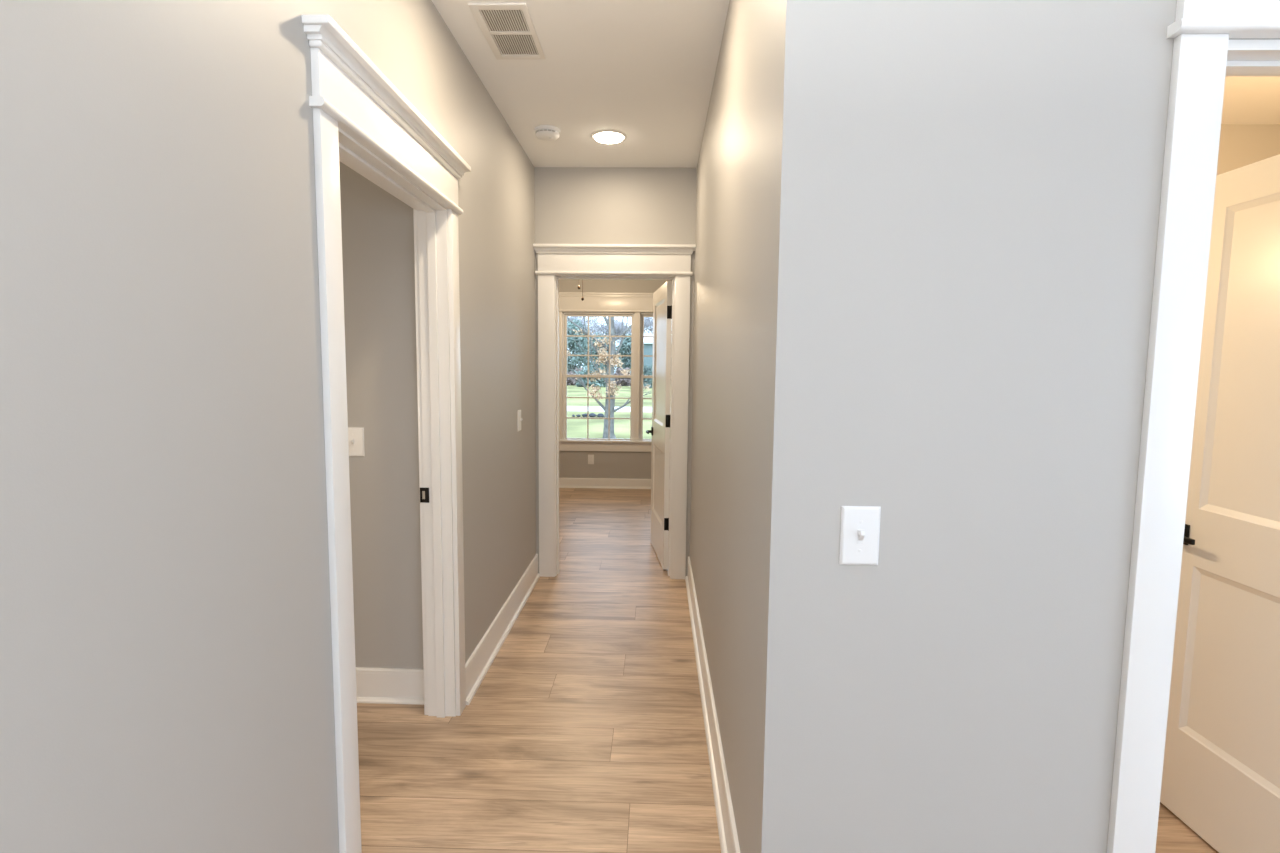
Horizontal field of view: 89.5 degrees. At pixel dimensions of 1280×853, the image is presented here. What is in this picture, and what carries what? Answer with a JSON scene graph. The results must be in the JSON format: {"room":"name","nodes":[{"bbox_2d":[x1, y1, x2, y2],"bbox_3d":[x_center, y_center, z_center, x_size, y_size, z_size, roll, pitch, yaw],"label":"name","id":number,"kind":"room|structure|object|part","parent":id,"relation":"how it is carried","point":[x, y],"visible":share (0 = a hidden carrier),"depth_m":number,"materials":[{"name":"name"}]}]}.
{"room":"home hallway","nodes":[
{"label":"home hallway","id":0,"kind":"room"},
{"bbox_2d":[0,0,535,852],"bbox_3d":[-0.875,0.056,0.212,0.114,2.756,8.365,1,5,1],"label":"wall","id":1,"kind":"structure","parent":0,"point":[166,664],"depth_m":1.13,"materials":[{"name":"grey paint"}]},
{"bbox_2d":[301,15,470,852],"bbox_3d":[-0.804,0.128,2.145,0.197,2.254,1.138,1,5,1],"label":"door frame","id":2,"kind":"structure","parent":1,"relation":"attached to","point":[362,121],"depth_m":2.00,"materials":[{"name":"white wood"}]},
{"bbox_3d":[-0.774,0.270,1.666,0.019,2.062,0.087,1,5,1],"label":"casing","id":3,"kind":"part","parent":2,"relation":"part of","materials":[{"name":"white wood"}]},
{"bbox_3d":[-0.727,-0.965,2.041,0.064,0.057,1.138,1,5,1],"label":"cap moulding","id":4,"kind":"part","parent":2,"relation":"part of","materials":[{"name":"white wood"}]},
{"bbox_3d":[-0.742,-0.813,2.056,0.036,0.022,1.092,1,5,1],"label":"bead moulding","id":5,"kind":"part","parent":2,"relation":"part of","materials":[{"name":"white wood"}]},
{"bbox_3d":[-0.881,0.177,2.643,0.019,2.062,0.075,1,5,1],"label":"casing","id":6,"kind":"part","parent":2,"relation":"part of","materials":[{"name":"white wood"}]},
{"bbox_3d":[-0.869,0.277,2.606,0.037,0.061,0.004,1,5,1],"label":"strike plate","id":7,"kind":"part","parent":2,"relation":"part of","materials":[{"name":"black metal"}]},
{"bbox_3d":[-0.748,0.179,2.643,0.019,2.062,0.082,1,5,1],"label":"casing","id":8,"kind":"part","parent":2,"relation":"part of","materials":[{"name":"white wood"}]},
{"bbox_2d":[465,554,539,704],"bbox_3d":[-0.729,1.042,3.635,0.029,0.158,1.725,1,5,1],"label":"baseboard","id":9,"kind":"structure","parent":1,"relation":"attached to","point":[484,654],"depth_m":3.34,"materials":[{"name":"white wood"}]},
{"bbox_2d":[517,410,522,430],"bbox_3d":[-0.714,-0.036,3.865,0.021,0.124,0.080,1,5,1],"label":"light switch","id":10,"kind":"object","parent":1,"relation":"attached to","point":[520,419],"visible":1,"depth_m":3.85,"materials":[{"name":"white plastic"}]},
{"bbox_3d":[-0.721,-0.036,3.866,0.006,0.124,0.080,1,5,1],"label":"wall plate","id":11,"kind":"part","parent":10,"relation":"part of","materials":[{"name":"white plastic"}]},
{"bbox_2d":[339,161,422,668],"bbox_3d":[-1.996,-0.194,2.769,2.264,2.756,0.114,1,5,1],"label":"wall","id":12,"kind":"structure","parent":0,"point":[377,228],"depth_m":2.70,"materials":[{"name":"grey paint"}]},
{"bbox_2d":[348,427,364,456],"bbox_3d":[-1.205,0.066,2.705,0.092,0.122,0.021,1,5,1],"label":"light switch","id":13,"kind":"object","parent":12,"relation":"attached to","point":[355,435],"visible":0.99,"depth_m":2.71,"materials":[{"name":"white plastic"}]},
{"bbox_2d":[356,667,423,704],"bbox_3d":[-1.961,1.112,2.819,2.164,0.147,0.029,1,5,1],"label":"baseboard","id":14,"kind":"structure","parent":12,"relation":"attached to","point":[373,685],"depth_m":2.80,"materials":[{"name":"white wood"}]},
{"bbox_3d":[-1.962,1.176,2.818,2.164,0.020,0.016,1,5,1],"label":"shoe moulding","id":15,"kind":"part","parent":14,"relation":"part of","materials":[{"name":"white wood"}]},
{"bbox_2d":[534,167,695,576],"bbox_3d":[-0.384,-0.333,4.421,4.400,2.756,0.114,1,5,1],"label":"wall","id":16,"kind":"structure","parent":0,"point":[574,205],"depth_m":4.26,"materials":[{"name":"grey paint"}]},
{"bbox_2d":[533,244,695,578],"bbox_3d":[-0.181,-0.078,4.417,1.085,2.254,0.197,1,5,1],"label":"door frame","id":17,"kind":"structure","parent":16,"relation":"attached to","point":[672,262],"depth_m":4.34,"materials":[{"name":"white wood"}]},
{"bbox_3d":[-0.634,0.016,4.394,0.110,2.062,0.019,1,5,1],"label":"casing","id":18,"kind":"part","parent":17,"relation":"part of","materials":[{"name":"white wood"}]},
{"bbox_3d":[-0.173,-1.015,4.277,1.039,0.022,0.036,1,5,1],"label":"bead moulding","id":19,"kind":"part","parent":17,"relation":"part of","materials":[{"name":"white wood"}]},
{"bbox_3d":[-0.172,-1.166,4.249,1.085,0.057,0.064,1,5,1],"label":"cap moulding","id":20,"kind":"part","parent":17,"relation":"part of","materials":[{"name":"white wood"}]},
{"bbox_3d":[0.273,0.027,4.371,0.100,2.062,0.019,1,5,1],"label":"casing","id":21,"kind":"part","parent":17,"relation":"part of","materials":[{"name":"white wood"}]},
{"bbox_2d":[646,281,671,568],"bbox_3d":[0.137,-0.023,4.909,0.148,2.035,0.768,0,5,-3],"label":"door","id":22,"kind":"structure","parent":16,"relation":"in","point":[662,297],"depth_m":4.77,"materials":[{"name":"white painted wood"},{"name":"matte black metal"}]},
{"bbox_3d":[0.079,0.041,5.206,0.053,0.066,0.141,0,5,-6],"label":"lever handle","id":23,"kind":"part","parent":22,"relation":"part of","materials":[{"name":"black metal"}]},
{"bbox_2d":[559,279,671,478],"bbox_3d":[-0.297,-0.639,7.702,4.400,2.756,0.154,1,5,1],"label":"wall","id":24,"kind":"structure","parent":0,"point":[572,464],"depth_m":7.72,"materials":[{"name":"grey paint"}]},
{"bbox_2d":[588,455,593,463],"bbox_3d":[-0.587,0.394,7.724,0.072,0.116,0.009,1,5,1],"label":"wall outlet","id":25,"kind":"object","parent":24,"relation":"attached to","point":[590,457],"visible":1,"depth_m":7.72,"materials":[{"name":"white plastic"}]},
{"bbox_2d":[559,292,652,451],"bbox_3d":[-0.035,-0.631,7.653,2.019,1.860,0.190,1,5,1],"label":"window","id":26,"kind":"structure","parent":24,"relation":"in","point":[565,314],"depth_m":7.65,"materials":[{"name":"white plastic"}]},
{"bbox_3d":[-0.965,-0.587,7.637,0.093,1.522,0.019,1,5,1],"label":"casing","id":27,"kind":"part","parent":26,"relation":"part of","materials":[{"name":"white wood"}]},
{"bbox_3d":[-0.495,-0.228,7.733,0.827,0.778,0.034,1,5,1],"label":"sash","id":28,"kind":"part","parent":26,"relation":"part of","materials":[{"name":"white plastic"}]},
{"bbox_3d":[-0.487,-0.958,7.702,0.827,0.754,0.034,1,5,1],"label":"sash","id":29,"kind":"part","parent":26,"relation":"part of","materials":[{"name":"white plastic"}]},
{"bbox_3d":[-0.044,0.179,7.686,1.999,0.022,0.085,1,5,1],"label":"window stool","id":30,"kind":"part","parent":26,"relation":"part of","materials":[{"name":"white wood"}]},
{"bbox_3d":[-0.028,-1.527,7.504,2.019,0.047,0.060,1,5,1],"label":"cap moulding","id":31,"kind":"part","parent":26,"relation":"part of","materials":[{"name":"white wood"}]},
{"bbox_3d":[-0.029,-1.343,7.534,1.979,0.022,0.034,1,5,1],"label":"bead moulding","id":32,"kind":"part","parent":26,"relation":"part of","materials":[{"name":"white wood"}]},
{"bbox_2d":[639,313,671,439],"bbox_3d":[0.422,-0.577,7.691,0.855,1.520,0.100,1,5,1],"label":"window","id":33,"kind":"structure","parent":26,"relation":"in","point":[642,315],"depth_m":7.68,"materials":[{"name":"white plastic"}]},
{"bbox_3d":[0.422,-0.577,7.691,0.855,1.520,0.100,1,5,1],"label":"frame","id":34,"kind":"part","parent":33,"relation":"part of","materials":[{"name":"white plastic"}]},
{"bbox_3d":[0.418,-0.216,7.710,0.827,0.778,0.034,1,5,1],"label":"sash","id":35,"kind":"part","parent":33,"relation":"part of","materials":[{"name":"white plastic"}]},
{"bbox_3d":[0.426,-0.947,7.679,0.827,0.754,0.034,1,5,1],"label":"sash","id":36,"kind":"part","parent":33,"relation":"part of","materials":[{"name":"white plastic"}]},
{"bbox_2d":[559,478,669,488],"bbox_3d":[-0.313,0.683,7.733,4.400,0.118,0.029,1,5,1],"label":"baseboard","id":37,"kind":"structure","parent":24,"relation":"attached to","point":[606,483],"depth_m":7.74,"materials":[{"name":"white wood"}]},
{"bbox_3d":[-0.314,0.732,7.731,4.400,0.020,0.016,1,5,1],"label":"shoe moulding","id":38,"kind":"part","parent":37,"relation":"part of","materials":[{"name":"white wood"}]},
{"bbox_2d":[690,0,776,852],"bbox_3d":[0.373,-0.182,2.889,0.114,2.756,2.926,1,5,1],"label":"wall","id":39,"kind":"structure","parent":0,"point":[734,168],"depth_m":2.00,"materials":[{"name":"grey paint"}]},
{"bbox_2d":[685,556,739,852],"bbox_3d":[0.288,1.116,2.955,0.029,0.158,3.040,1,5,1],"label":"baseboard","id":40,"kind":"structure","parent":39,"relation":"attached to","point":[728,837],"depth_m":2.41,"materials":[{"name":"white wood"}]},
{"bbox_2d":[357,488,1218,852],"bbox_3d":[0.532,1.353,1.938,7.400,0.120,11.674,1,5,1],"label":"floor","id":41,"kind":"structure","parent":0,"point":[584,732],"depth_m":2.57,"materials":[{"name":"brown wood"}]},
{"bbox_2d":[432,0,1279,167],"bbox_3d":[0.561,-1.525,1.671,7.400,0.150,12.040,1,5,1],"label":"ceiling","id":42,"kind":"structure","parent":0,"point":[642,70],"depth_m":2.92,"materials":[{"name":"white paint"}]},
{"bbox_2d":[468,3,545,58],"bbox_3d":[-0.509,-1.537,2.527,0.209,0.007,0.417,1,5,1],"label":"ceiling vent","id":43,"kind":"object","parent":42,"relation":"in","point":[508,29],"visible":1,"depth_m":2.50,"materials":[{"name":"white metal"}]},
{"bbox_2d":[534,125,559,140],"bbox_3d":[-0.512,-1.613,3.570,0.144,0.050,0.144,1,5,1],"label":"smoke detector","id":44,"kind":"object","parent":42,"relation":"attached to","point":[542,132],"visible":1,"depth_m":3.53,"materials":[{"name":"white plastic"}]},
{"bbox_3d":[-0.512,-1.632,3.569,0.144,0.013,0.144,1,5,1],"label":"plate","id":45,"kind":"part","parent":44,"relation":"part of","materials":[{"name":"white plastic"}]},
{"bbox_2d":[578,279,583,300],"bbox_3d":[-0.559,-1.514,5.971,1.205,0.696,1.216,1,5,1],"label":"ceiling fan","id":46,"kind":"object","parent":42,"relation":"hanging from","point":[582,298],"visible":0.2,"depth_m":5.97,"materials":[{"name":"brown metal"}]},
{"bbox_2d":[591,130,626,143],"bbox_3d":[-0.176,-1.633,3.660,0.200,0.020,0.200,1,5,1],"label":"recessed light","id":47,"kind":"object","parent":42,"relation":"in","point":[603,136],"visible":1,"depth_m":3.62,"materials":[{"name":"white plastic"}]},
{"bbox_2d":[753,0,1279,852],"bbox_3d":[2.155,-0.018,1.330,3.759,2.756,0.114,1,5,1],"label":"wall","id":48,"kind":"structure","parent":0,"point":[966,194],"depth_m":1.31,"materials":[{"name":"grey paint"}]},
{"bbox_2d":[839,506,880,564],"bbox_3d":[0.456,0.227,1.330,0.080,0.124,0.021,1,5,1],"label":"light switch","id":49,"kind":"object","parent":48,"relation":"attached to","point":[860,525],"visible":1,"depth_m":1.33,"materials":[{"name":"white plastic"}]},
{"bbox_2d":[1107,0,1279,852],"bbox_3d":[1.455,0.208,1.347,0.960,2.288,0.197,1,5,1],"label":"door frame","id":50,"kind":"structure","parent":48,"relation":"attached to","point":[1204,54],"depth_m":1.28,"materials":[{"name":"white wood"}]},
{"bbox_3d":[1.054,0.303,1.322,0.089,2.096,0.019,1,5,1],"label":"casing","id":51,"kind":"part","parent":50,"relation":"part of","materials":[{"name":"white wood"}]},
{"bbox_3d":[1.463,-0.745,1.205,0.914,0.022,0.036,1,5,1],"label":"bead moulding","id":52,"kind":"part","parent":50,"relation":"part of","materials":[{"name":"white wood"}]},
{"bbox_2d":[1160,154,1279,852],"bbox_3d":[1.780,0.276,1.791,0.141,2.054,0.729,1,5,1],"label":"door","id":53,"kind":"structure","parent":48,"relation":"in","point":[1221,773],"depth_m":1.93,"materials":[{"name":"white painted wood"},{"name":"matte black metal"}]},
{"bbox_3d":[1.742,0.350,2.076,0.053,0.066,0.141,1,5,1],"label":"lever handle","id":54,"kind":"part","parent":53,"relation":"part of","materials":[{"name":"black metal"}]},
{"bbox_2d":[1216,124,1279,175],"bbox_3d":[2.222,-0.229,3.594,3.545,2.756,0.114,1,5,1],"label":"wall","id":55,"kind":"structure","parent":0,"point":[1240,145],"depth_m":3.39,"materials":[{"name":"grey paint"}]},
{"label":"outside","id":56,"kind":"structure","parent":0,"visible":0},
{"bbox_2d":[567,379,670,438],"bbox_3d":[-3.203,-4.414,68.966,130.000,0.300,122.060,1,5,1],"label":"lawn","id":57,"kind":"structure","parent":56,"point":[576,428],"depth_m":24.62,"materials":[{"name":"green plant"}]},
{"bbox_2d":[567,367,582,385],"bbox_3d":[-6.470,-4.734,62.464,3.634,2.075,2.821,1,5,1],"label":"shrub","id":58,"kind":"object","parent":57,"relation":"on","point":[569,380],"visible":0.23,"depth_m":61.77,"materials":[{"name":"brown plant"}]},
{"bbox_2d":[567,317,595,371],"bbox_3d":[-7.385,-8.078,68.803,5.690,7.159,5.892,1,5,1],"label":"evergreen tree","id":59,"kind":"object","parent":57,"relation":"on","point":[575,349],"visible":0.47,"depth_m":67.95,"materials":[{"name":"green plant"}]},
{"bbox_2d":[567,317,607,349],"bbox_3d":[-9.716,-10.803,85.224,10.997,9.479,8.271,1,5,1],"label":"bare tree","id":60,"kind":"object","parent":57,"relation":"on","point":[573,318],"visible":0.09,"depth_m":84.42,"materials":[{"name":"grey plant"}]},
{"bbox_2d":[574,364,614,386],"bbox_3d":[-4.098,-4.414,57.957,3.768,2.374,2.479,1,5,1],"label":"shrub","id":61,"kind":"object","parent":57,"relation":"on","point":[598,382],"visible":0.48,"depth_m":57.57,"materials":[{"name":"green plant"}]},
{"bbox_2d":[583,332,616,371],"bbox_3d":[-4.860,-8.111,76.203,5.214,6.086,5.546,-3,6,-34],"label":"evergreen tree","id":62,"kind":"object","parent":57,"relation":"on","point":[601,366],"visible":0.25,"depth_m":74.99,"materials":[{"name":"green plant"}]},
{"bbox_2d":[570,317,630,347],"bbox_3d":[-6.274,-12.373,96.627,11.256,10.550,9.051,1,5,1],"label":"bare tree","id":63,"kind":"object","parent":57,"relation":"on","point":[618,326],"visible":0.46,"depth_m":95.42,"materials":[{"name":"grey plant"}]},
{"bbox_2d":[567,317,650,438],"bbox_3d":[-0.970,-2.411,17.080,3.524,5.570,1.683,1,5,1],"label":"tree","id":64,"kind":"object","parent":57,"relation":"on","point":[603,359],"visible":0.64,"depth_m":16.88,"materials":[{"name":"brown plant"}]},
{"bbox_2d":[614,367,630,385],"bbox_3d":[-1.741,-4.714,62.311,3.309,2.117,2.670,1,5,1],"label":"shrub","id":65,"kind":"object","parent":57,"relation":"on","point":[623,381],"visible":0.49,"depth_m":61.61,"materials":[{"name":"brown plant"}]},
{"bbox_2d":[614,319,630,347],"bbox_3d":[-2.904,-12.831,105.166,9.932,9.938,8.589,1,5,1],"label":"bare tree","id":66,"kind":"object","parent":57,"relation":"on","point":[614,319],"visible":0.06,"depth_m":104.12,"materials":[{"name":"grey plant"}]},
{"bbox_2d":[615,332,644,371],"bbox_3d":[-1.186,-7.174,68.749,3.544,5.492,3.432,1,5,1],"label":"evergreen tree","id":67,"kind":"object","parent":57,"relation":"on","point":[625,349],"visible":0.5,"depth_m":67.96,"materials":[{"name":"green plant"}]},
{"bbox_2d":[630,364,652,387],"bbox_3d":[0.711,-4.449,57.822,3.450,2.522,2.628,1,5,1],"label":"shrub","id":68,"kind":"object","parent":57,"relation":"on","point":[647,370],"visible":0.29,"depth_m":57.19,"materials":[{"name":"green plant"}]},
{"bbox_2d":[618,317,671,342],"bbox_3d":[2.746,-12.236,94.588,11.509,10.836,10.493,1,5,1],"label":"bare tree","id":69,"kind":"object","parent":57,"relation":"on","point":[649,322],"visible":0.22,"depth_m":94.50,"materials":[{"name":"grey plant"}]},
{"bbox_2d":[644,335,671,378],"bbox_3d":[5.138,-8.226,79.472,10.750,5.900,7.000,1,5,1],"label":"outbuilding","id":70,"kind":"structure","parent":57,"relation":"on","point":[648,341],"depth_m":76.54,"materials":[{"name":"grey"}]},
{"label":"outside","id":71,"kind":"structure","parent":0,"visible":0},
{"bbox_2d":[567,406,670,411],"bbox_3d":[-4.266,-0.667,28.785,130.000,0.305,3.200,1,5,1],"label":"road","id":72,"kind":"structure","parent":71,"point":[569,408],"depth_m":28.69,"materials":[{"name":"grey asphalt"}]}
]}

